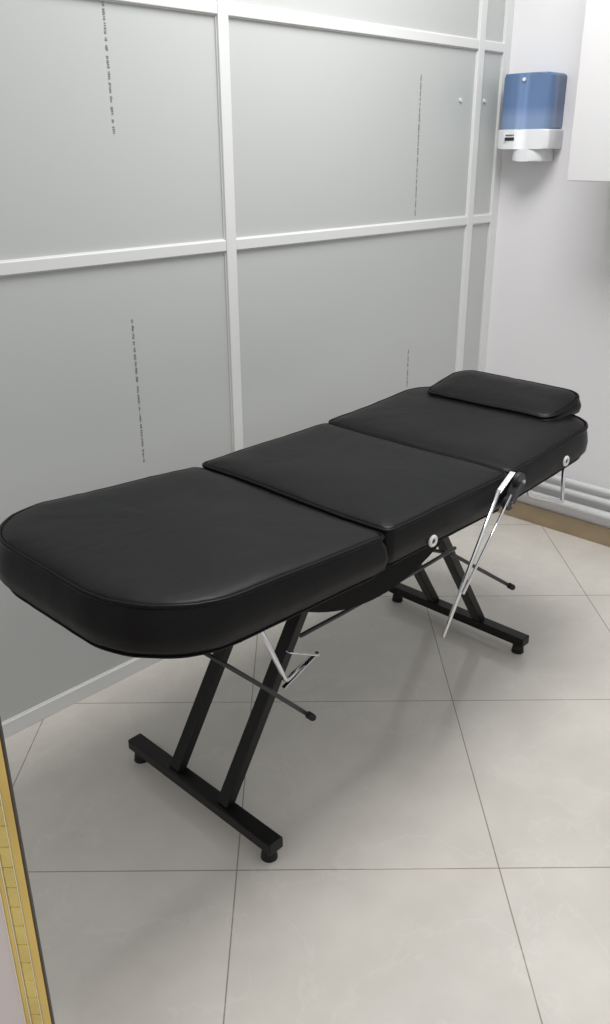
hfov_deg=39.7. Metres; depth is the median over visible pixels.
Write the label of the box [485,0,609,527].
wall
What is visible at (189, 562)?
cushion
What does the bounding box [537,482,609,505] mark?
pipe
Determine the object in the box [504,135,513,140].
print
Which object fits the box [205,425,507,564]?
seat cushion
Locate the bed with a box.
[0,370,588,862]
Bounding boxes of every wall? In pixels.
[0,0,514,738]
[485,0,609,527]
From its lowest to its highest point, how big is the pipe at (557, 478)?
0.040 m
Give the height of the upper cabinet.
0.786 m
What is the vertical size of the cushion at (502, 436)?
0.127 m
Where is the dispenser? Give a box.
[497,71,566,161]
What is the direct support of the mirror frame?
on the floor
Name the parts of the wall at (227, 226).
rail, panel, rail, panel, rail, panel, rail, panel, rail, panel, panel, rail, panel, rail, panel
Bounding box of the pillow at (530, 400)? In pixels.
[426,371,580,419]
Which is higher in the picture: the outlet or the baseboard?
the outlet
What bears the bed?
on the floor
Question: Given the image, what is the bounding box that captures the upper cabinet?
[567,0,609,181]
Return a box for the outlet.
[512,149,553,161]
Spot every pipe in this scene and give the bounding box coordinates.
[522,490,609,520]
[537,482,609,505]
[549,475,609,495]
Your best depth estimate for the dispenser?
2.92 m
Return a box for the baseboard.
[495,501,609,546]
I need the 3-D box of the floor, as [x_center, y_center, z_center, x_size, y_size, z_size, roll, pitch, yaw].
[0.467,1.139,1.044,3.645,0.060,4.574,21,31,40]
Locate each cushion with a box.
[0,468,388,656]
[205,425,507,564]
[331,388,587,493]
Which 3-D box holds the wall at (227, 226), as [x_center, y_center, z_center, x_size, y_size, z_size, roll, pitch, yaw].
[-0.852,-0.653,1.671,0.036,2.758,4.545,21,31,40]
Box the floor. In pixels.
[4,512,609,1023]
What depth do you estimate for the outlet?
2.97 m
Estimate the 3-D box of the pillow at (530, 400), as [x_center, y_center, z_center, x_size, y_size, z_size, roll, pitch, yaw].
[0.590,-0.348,2.526,0.449,0.070,0.216,21,31,40]
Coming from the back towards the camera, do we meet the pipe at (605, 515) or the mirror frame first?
the pipe at (605, 515)
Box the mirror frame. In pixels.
[0,717,54,1023]

